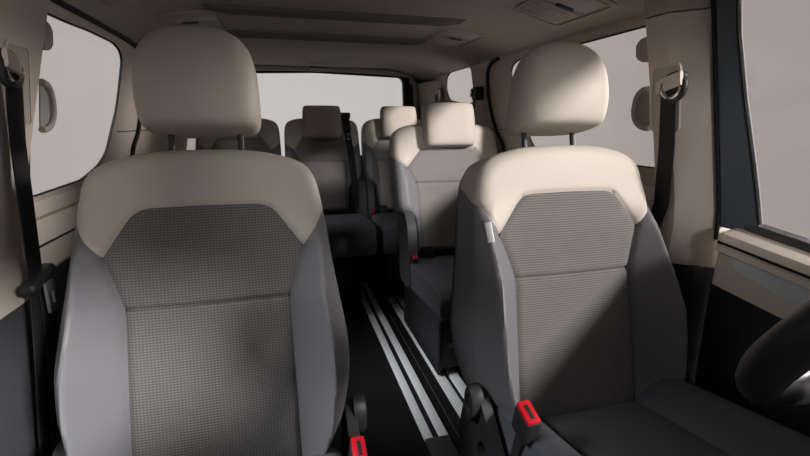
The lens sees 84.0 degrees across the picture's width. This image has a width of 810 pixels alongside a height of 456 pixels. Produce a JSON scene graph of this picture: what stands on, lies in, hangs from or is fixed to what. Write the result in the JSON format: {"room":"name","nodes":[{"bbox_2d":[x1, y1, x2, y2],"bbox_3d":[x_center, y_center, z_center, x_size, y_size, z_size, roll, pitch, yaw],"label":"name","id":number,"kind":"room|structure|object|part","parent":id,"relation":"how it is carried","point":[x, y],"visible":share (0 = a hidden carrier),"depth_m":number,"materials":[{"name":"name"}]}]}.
{"room":"vehicle interior","nodes":[
{"label":"vehicle interior","id":0,"kind":"room"},
{"bbox_2d":[33,0,175,330],"bbox_3d":[-1.137,-0.082,1.986,0.173,1.452,2.360,-4,14,-15],"label":"wall","id":1,"kind":"structure","parent":0,"point":[56,210],"depth_m":1.31,"materials":[{"name":"beige plastic"}]},
{"bbox_2d":[0,0,48,455],"bbox_3d":[-0.852,0.151,0.996,0.178,1.450,0.457,-4,14,-15],"label":"trim","id":2,"kind":"structure","parent":1,"relation":"attached to","point":[22,22],"depth_m":0.95,"materials":[{"name":"beige plastic"}]},
{"bbox_3d":[-0.811,-0.298,0.944,0.030,0.173,0.097,-4,14,-15],"label":"belt slot frame","id":3,"kind":"part","parent":2,"relation":"part of","materials":[{"name":"beige plastic"}]},
{"bbox_2d":[0,47,60,455],"bbox_3d":[-0.773,0.141,0.958,0.062,0.989,0.156,-1,13,-5],"label":"belt","id":4,"kind":"object","parent":1,"relation":"attached to","point":[42,293],"visible":0.98,"depth_m":0.95,"materials":[{"name":"black fabric"}]},
{"bbox_2d":[38,21,56,132],"bbox_3d":[-0.876,-0.366,1.105,0.052,0.259,0.073,-4,14,-15],"label":"handle","id":5,"kind":"object","parent":1,"relation":"attached to","point":[47,100],"visible":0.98,"depth_m":1.10,"materials":[{"name":"beige plastic"}]},
{"bbox_3d":[-1.004,-0.044,1.415,0.038,0.182,1.000,-4,14,-15],"label":"sill moulding","id":6,"kind":"part","parent":1,"relation":"part of","materials":[{"name":"beige plastic"}]},
{"bbox_3d":[-1.190,0.280,2.057,0.065,0.715,2.360,-4,14,-15],"label":"trim","id":7,"kind":"part","parent":1,"relation":"part of","materials":[{"name":"grey plastic"}]},
{"bbox_3d":[-1.192,-0.133,1.959,0.060,0.135,2.360,-4,14,-15],"label":"sill trim","id":8,"kind":"part","parent":1,"relation":"part of","materials":[{"name":"beige plastic"}]},
{"bbox_2d":[29,13,122,196],"bbox_3d":[-0.990,-0.373,1.389,0.067,0.459,0.687,-4,14,-15],"label":"window","id":9,"kind":"structure","parent":1,"relation":"in","point":[48,14],"depth_m":1.53,"materials":[{"name":"black rubber"}]},
{"bbox_2d":[175,138,198,149],"bbox_3d":[-1.352,-0.493,2.820,0.168,0.872,0.360,-4,14,-15],"label":"trim","id":10,"kind":"structure","parent":1,"relation":"attached to","point":[181,143],"depth_m":2.78,"materials":[{"name":"beige plastic"}]},
{"bbox_2d":[198,78,423,267],"bbox_3d":[-0.630,-0.408,3.272,1.680,1.500,0.060,-4,14,-15],"label":"wall","id":11,"kind":"structure","parent":0,"point":[365,260],"depth_m":3.36,"materials":[{"name":"grey plastic"}]},
{"bbox_2d":[256,71,411,162],"bbox_3d":[-0.616,-0.792,3.163,1.368,0.677,0.042,-4,14,-15],"label":"window","id":12,"kind":"structure","parent":11,"relation":"in","point":[407,101],"depth_m":3.21,"materials":[{"name":"black rubber"}]},
{"bbox_2d":[254,65,418,118],"bbox_3d":[-0.599,-0.624,3.158,1.456,0.972,0.036,-4,14,-15],"label":"trim","id":13,"kind":"structure","parent":11,"relation":"attached to","point":[412,82],"depth_m":3.11,"materials":[{"name":"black plastic"}]},
{"bbox_2d":[62,0,644,82],"bbox_3d":[-0.145,-0.690,1.345,1.600,0.191,3.810,-4,14,-15],"label":"ceiling","id":14,"kind":"structure","parent":0,"point":[314,34],"depth_m":1.77,"materials":[{"name":"beige fabric"}]},
{"bbox_2d":[86,0,146,8],"bbox_3d":[-0.755,-0.655,1.202,0.226,0.074,0.330,-4,14,-15],"label":"ceiling vent","id":15,"kind":"object","parent":14,"relation":"in","point":[112,3],"visible":0.94,"depth_m":1.32,"materials":[{"name":"beige plastic"}]},
{"bbox_2d":[102,0,126,3],"bbox_3d":[-0.770,-0.665,1.264,0.165,0.049,0.130,-4,14,-15],"label":"air vent","id":16,"kind":"object","parent":15,"relation":"attached to","point":[106,1],"depth_m":1.29,"materials":[{"name":"beige plastic"}]},
{"bbox_2d":[155,10,230,29],"bbox_3d":[-0.807,-0.799,1.738,0.230,0.043,0.330,-4,14,-15],"label":"ceiling vent","id":17,"kind":"object","parent":14,"relation":"in","point":[205,18],"visible":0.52,"depth_m":1.67,"materials":[{"name":"beige plastic"}]},
{"bbox_2d":[182,21,198,24],"bbox_3d":[-0.823,-0.786,1.723,0.060,0.009,0.014,-10,15,-13],"label":"switch","id":18,"kind":"object","parent":17,"relation":"attached to","point":[191,22],"depth_m":1.72,"materials":[{"name":"grey plastic"}]},
{"bbox_2d":[419,28,486,47],"bbox_3d":[0.210,-0.875,2.064,0.230,0.043,0.330,-4,14,-15],"label":"ceiling vent","id":19,"kind":"object","parent":14,"relation":"in","point":[450,37],"visible":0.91,"depth_m":2.04,"materials":[{"name":"beige plastic"}]},
{"bbox_2d":[504,0,618,27],"bbox_3d":[0.483,-0.707,1.424,0.226,0.074,0.330,-4,14,-15],"label":"ceiling vent","id":20,"kind":"object","parent":14,"relation":"in","point":[547,12],"visible":0.95,"depth_m":1.45,"materials":[{"name":"beige plastic"}]},
{"bbox_3d":[0.484,-0.710,1.424,0.196,0.010,0.296,11,9,-18],"label":"panel","id":21,"kind":"part","parent":20,"relation":"part of","materials":[{"name":"beige plastic"}]},
{"bbox_2d":[556,3,573,11],"bbox_3d":[0.504,-0.694,1.419,0.060,0.009,0.014,11,9,-18],"label":"switch","id":22,"kind":"object","parent":20,"relation":"attached to","point":[560,6],"depth_m":1.41,"materials":[{"name":"grey plastic"}]},
{"bbox_2d":[330,267,466,455],"bbox_3d":[-0.098,0.800,1.516,1.800,0.050,4.250,-4,14,-15],"label":"floor","id":23,"kind":"structure","parent":0,"point":[392,429],"depth_m":1.92,"materials":[{"name":"black carpet"}]},
{"bbox_2d":[52,25,367,455],"bbox_3d":[-0.371,0.261,0.852,0.615,1.302,0.790,-4,14,-15],"label":"seat","id":24,"kind":"object","parent":23,"relation":"on","point":[203,315],"visible":1,"depth_m":0.96,"materials":[{"name":"grey fabric"}]},
{"bbox_3d":[-0.534,-0.186,1.030,0.014,0.095,0.034,-4,14,-15],"label":"headrest post","id":25,"kind":"part","parent":24,"relation":"part of","materials":[{"name":"grey plastic"}]},
{"bbox_3d":[-0.426,0.057,0.973,0.400,0.208,0.056,-4,14,-15],"label":"panel","id":26,"kind":"part","parent":24,"relation":"part of","materials":[{"name":"fabric"}]},
{"bbox_3d":[-0.410,0.365,0.983,0.344,0.398,0.100,-4,14,-15],"label":"panel","id":27,"kind":"part","parent":24,"relation":"part of","materials":[{"name":"fabric"}]},
{"bbox_3d":[-0.389,-0.194,1.067,0.014,0.095,0.034,-4,14,-15],"label":"headrest post","id":28,"kind":"part","parent":24,"relation":"part of","materials":[{"name":"grey plastic"}]},
{"bbox_3d":[-0.106,0.428,1.039,0.028,0.092,0.056,-4,14,-15],"label":"recliner knob","id":29,"kind":"part","parent":24,"relation":"part of","materials":[{"name":"grey plastic"}]},
{"bbox_2d":[199,118,280,154],"bbox_3d":[-0.968,-0.129,2.686,0.496,1.185,0.750,-4,14,-15],"label":"seat","id":30,"kind":"object","parent":23,"relation":"on","point":[267,139],"visible":0.17,"depth_m":2.79,"materials":[{"name":"black leather"}]},
{"bbox_3d":[-1.012,-0.482,2.771,0.364,0.162,0.040,-4,14,-15],"label":"panel","id":31,"kind":"part","parent":30,"relation":"part of","materials":[{"name":"grey fabric"}]},
{"bbox_2d":[284,105,376,299],"bbox_3d":[-0.483,-0.159,2.813,0.496,1.185,0.750,-4,14,-15],"label":"seat","id":32,"kind":"object","parent":23,"relation":"on","point":[324,140],"visible":0.74,"depth_m":2.85,"materials":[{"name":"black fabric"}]},
{"bbox_3d":[-0.526,-0.512,2.897,0.364,0.162,0.040,-4,14,-15],"label":"panel","id":33,"kind":"part","parent":32,"relation":"part of","materials":[{"name":"grey fabric"}]},
{"bbox_3d":[-0.515,-0.266,2.912,0.299,0.326,0.074,-4,14,-15],"label":"panel","id":34,"kind":"part","parent":32,"relation":"part of","materials":[{"name":"grey fabric"}]},
{"bbox_3d":[-0.494,0.221,2.946,0.380,0.385,0.660,-4,14,-15],"label":"seat","id":35,"kind":"part","parent":32,"relation":"part of","materials":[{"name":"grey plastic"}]},
{"bbox_2d":[324,214,376,257],"bbox_3d":[-0.446,0.027,2.717,0.464,0.187,0.470,-4,14,-15],"label":"seat cushion","id":36,"kind":"object","parent":32,"relation":"on","point":[349,235],"depth_m":2.53,"materials":[{"name":"grey fabric"}]},
{"bbox_2d":[361,282,458,455],"bbox_3d":[-0.071,0.590,2.267,0.089,0.016,1.860,-4,14,-15],"label":"rail","id":37,"kind":"object","parent":23,"relation":"on","point":[434,434],"visible":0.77,"depth_m":1.91,"materials":[{"name":"silver metal"}]},
{"bbox_2d":[370,280,458,436],"bbox_3d":[-0.012,0.574,2.364,0.004,0.002,1.800,-4,14,-15],"label":"trim","id":38,"kind":"structure","parent":23,"relation":"on","point":[370,280],"depth_m":2.04,"materials":[{"name":"grey plastic"}]},
{"bbox_2d":[376,279,466,416],"bbox_3d":[0.093,0.576,2.325,0.100,0.016,1.930,-4,14,-15],"label":"rail","id":39,"kind":"object","parent":23,"relation":"on","point":[449,380],"visible":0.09,"depth_m":1.98,"materials":[{"name":"silver metal"}]},
{"bbox_2d":[361,106,438,297],"bbox_3d":[0.003,-0.189,2.939,0.496,1.185,0.750,-4,14,-15],"label":"seat","id":40,"kind":"object","parent":39,"relation":"on","point":[375,133],"visible":0.53,"depth_m":2.95,"materials":[{"name":"grey fabric"}]},
{"bbox_3d":[-0.041,-0.542,3.024,0.364,0.162,0.040,-4,14,-15],"label":"panel","id":41,"kind":"part","parent":40,"relation":"part of","materials":[{"name":"grey fabric"}]},
{"bbox_3d":[-0.029,-0.295,3.039,0.299,0.326,0.074,-4,14,-15],"label":"panel","id":42,"kind":"part","parent":40,"relation":"part of","materials":[{"name":"grey fabric"}]},
{"bbox_2d":[371,212,418,253],"bbox_3d":[0.040,-0.003,2.844,0.464,0.187,0.470,-4,14,-15],"label":"seat cushion","id":43,"kind":"object","parent":40,"relation":"on","point":[387,223],"depth_m":2.59,"materials":[{"name":"grey fabric"}]},
{"bbox_3d":[-0.008,0.191,3.073,0.380,0.385,0.660,-4,14,-15],"label":"seat","id":44,"kind":"part","parent":40,"relation":"part of","materials":[{"name":"grey fabric"}]},
{"bbox_2d":[389,102,496,374],"bbox_3d":[0.260,0.028,2.045,0.540,1.171,0.800,-4,14,-15],"label":"seat","id":45,"kind":"object","parent":39,"relation":"on","point":[428,160],"visible":0.68,"depth_m":2.11,"materials":[{"name":"grey fabric"}]},
{"bbox_3d":[0.242,0.412,2.205,0.380,0.350,0.660,-4,14,-15],"label":"seat","id":46,"kind":"part","parent":45,"relation":"part of","materials":[{"name":"grey plastic"}]},
{"bbox_2d":[410,255,453,319],"bbox_3d":[0.296,0.238,1.956,0.486,0.154,0.520,-4,14,-15],"label":"seat cushion","id":47,"kind":"object","parent":45,"relation":"on","point":[431,276],"depth_m":1.84,"materials":[{"name":"grey leather"}]},
{"bbox_3d":[0.221,-0.057,2.175,0.336,0.326,0.074,-4,14,-15],"label":"panel","id":48,"kind":"part","parent":45,"relation":"part of","materials":[{"name":"grey fabric"}]},
{"bbox_3d":[0.210,-0.303,2.160,0.409,0.162,0.040,-4,14,-15],"label":"panel","id":49,"kind":"part","parent":45,"relation":"part of","materials":[{"name":"grey fabric"}]},
{"bbox_2d":[450,42,809,455],"bbox_3d":[0.466,0.217,1.040,0.615,1.302,0.790,-4,14,-15],"label":"seat","id":50,"kind":"object","parent":23,"relation":"on","point":[568,313],"visible":1,"depth_m":1.14,"materials":[{"name":"grey fabric"}]},
{"bbox_3d":[0.164,0.419,1.079,0.028,0.092,0.056,-4,14,-15],"label":"recliner knob","id":51,"kind":"part","parent":50,"relation":"part of","materials":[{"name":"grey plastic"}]},
{"bbox_3d":[0.324,-0.231,1.223,0.014,0.095,0.034,-4,14,-15],"label":"headrest post","id":52,"kind":"part","parent":50,"relation":"part of","materials":[{"name":"grey plastic"}]},
{"bbox_3d":[0.400,0.146,1.319,0.583,0.719,0.201,-4,14,-15],"label":"backrest","id":53,"kind":"part","parent":50,"relation":"part of","materials":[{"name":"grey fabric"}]},
{"bbox_3d":[0.431,0.011,1.167,0.400,0.208,0.056,-4,14,-15],"label":"panel","id":54,"kind":"part","parent":50,"relation":"part of","materials":[{"name":"fabric"}]},
{"bbox_3d":[0.469,-0.240,1.261,0.014,0.095,0.034,-4,14,-15],"label":"headrest post","id":55,"kind":"part","parent":50,"relation":"part of","materials":[{"name":"grey plastic"}]},
{"bbox_3d":[0.448,0.319,1.176,0.344,0.398,0.100,-4,14,-15],"label":"panel","id":56,"kind":"part","parent":50,"relation":"part of","materials":[{"name":"fabric"}]},
{"bbox_2d":[540,401,729,455],"bbox_3d":[0.519,0.529,0.953,0.280,0.194,0.461,-4,14,-15],"label":"seat cushion","id":57,"kind":"object","parent":50,"relation":"on","point":[591,428],"depth_m":1.02,"materials":[{"name":"grey fabric"}]},
{"bbox_3d":[0.352,0.680,-0.238,1.680,0.985,0.770,-4,14,-15],"label":"dashboard","id":58,"kind":"object","parent":23,"relation":"on","visible":0},
{"bbox_2d":[735,300,809,406],"bbox_3d":[0.496,0.162,0.306,0.385,0.474,0.520,2,13,8],"label":"steering wheel","id":59,"kind":"object","parent":58,"relation":"attached to","point":[774,371],"visible":1,"depth_m":0.40,"materials":[{"name":"black plastic"}]},
{"bbox_2d":[430,12,654,255],"bbox_3d":[0.473,-0.180,2.406,0.173,1.452,2.360,-4,14,-15],"label":"wall","id":60,"kind":"structure","parent":0,"point":[494,74],"depth_m":2.19,"materials":[{"name":"beige plastic"}]},
{"bbox_2d":[417,80,443,118],"bbox_3d":[0.205,-0.588,3.226,0.168,0.872,0.360,-4,14,-15],"label":"trim","id":61,"kind":"structure","parent":60,"relation":"attached to","point":[426,91],"depth_m":3.14,"materials":[{"name":"beige plastic"}]},
{"bbox_2d":[435,88,441,101],"bbox_3d":[0.207,-0.752,2.989,0.077,0.340,0.043,-9,16,-35],"label":"belt","id":62,"kind":"object","parent":60,"relation":"attached to","point":[438,96],"visible":0.49,"depth_m":2.96,"materials":[{"name":"black fabric"}]},
{"bbox_3d":[0.525,0.175,2.504,0.065,0.715,2.360,-4,14,-15],"label":"trim","id":63,"kind":"part","parent":60,"relation":"part of","materials":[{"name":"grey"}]},
{"bbox_2d":[446,67,472,102],"bbox_3d":[0.326,-0.842,2.695,0.033,0.202,0.434,-4,14,-15],"label":"window","id":64,"kind":"structure","parent":60,"relation":"in","point":[465,67],"depth_m":2.82,"materials":[{"name":"grey glass"}]},
{"bbox_2d":[470,86,482,117],"bbox_3d":[0.381,-0.515,2.448,0.055,0.485,0.065,-4,14,-15],"label":"belt","id":65,"kind":"object","parent":60,"relation":"attached to","point":[476,93],"visible":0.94,"depth_m":2.38,"materials":[{"name":"grey plastic"}]},
{"bbox_2d":[511,25,654,168],"bbox_3d":[0.633,-0.463,1.675,0.061,0.415,0.949,-4,14,-15],"label":"window","id":66,"kind":"structure","parent":60,"relation":"in","point":[641,27],"depth_m":1.46,"materials":[{"name":"black rubber"}]},
{"bbox_2d":[631,37,650,130],"bbox_3d":[0.692,-0.417,1.322,0.052,0.259,0.073,-4,14,-15],"label":"handle","id":67,"kind":"object","parent":60,"relation":"attached to","point":[640,109],"visible":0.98,"depth_m":1.33,"materials":[{"name":"beige plastic"}]},
{"bbox_3d":[0.640,-0.145,1.843,0.038,0.182,1.000,-4,14,-15],"label":"sill moulding","id":68,"kind":"part","parent":60,"relation":"part of","materials":[{"name":"beige plastic"}]},
{"bbox_2d":[651,71,688,228],"bbox_3d":[0.690,0.073,1.275,0.066,0.976,0.163,4,14,18],"label":"belt","id":69,"kind":"object","parent":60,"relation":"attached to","point":[672,88],"visible":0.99,"depth_m":1.18,"materials":[{"name":"black fabric"}]},
{"bbox_2d":[644,0,729,383],"bbox_3d":[0.754,0.082,1.294,0.202,1.450,0.216,-4,14,-15],"label":"trim","id":70,"kind":"structure","parent":60,"relation":"attached to","point":[678,32],"depth_m":1.19,"materials":[{"name":"beige plastic"}]},
{"bbox_3d":[0.689,-0.343,1.191,0.030,0.173,0.097,-4,14,-15],"label":"belt slot frame","id":71,"kind":"part","parent":70,"relation":"part of","materials":[{"name":"beige plastic"}]},
{"bbox_2d":[694,0,809,436],"bbox_3d":[1.049,0.291,0.330,0.226,1.483,1.961,-4,14,-15],"label":"door","id":72,"kind":"structure","parent":60,"relation":"in","point":[761,273],"depth_m":1.09,"materials":[{"name":"grey plastic"}]},
{"bbox_3d":[0.810,-0.300,1.093,0.177,0.615,0.070,9,16,34],"label":"frame","id":73,"kind":"part","parent":72,"relation":"part of","materials":[{"name":"grey plastic"}]},
{"bbox_3d":[1.081,0.649,0.474,0.070,0.720,1.745,-4,14,-15],"label":"panel","id":74,"kind":"part","parent":72,"relation":"part of","materials":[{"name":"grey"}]},
{"bbox_3d":[1.049,0.282,0.386,0.133,0.215,1.658,-4,14,-15],"label":"armrest","id":75,"kind":"part","parent":72,"relation":"part of","materials":[{"name":"beige plastic"}]}
]}

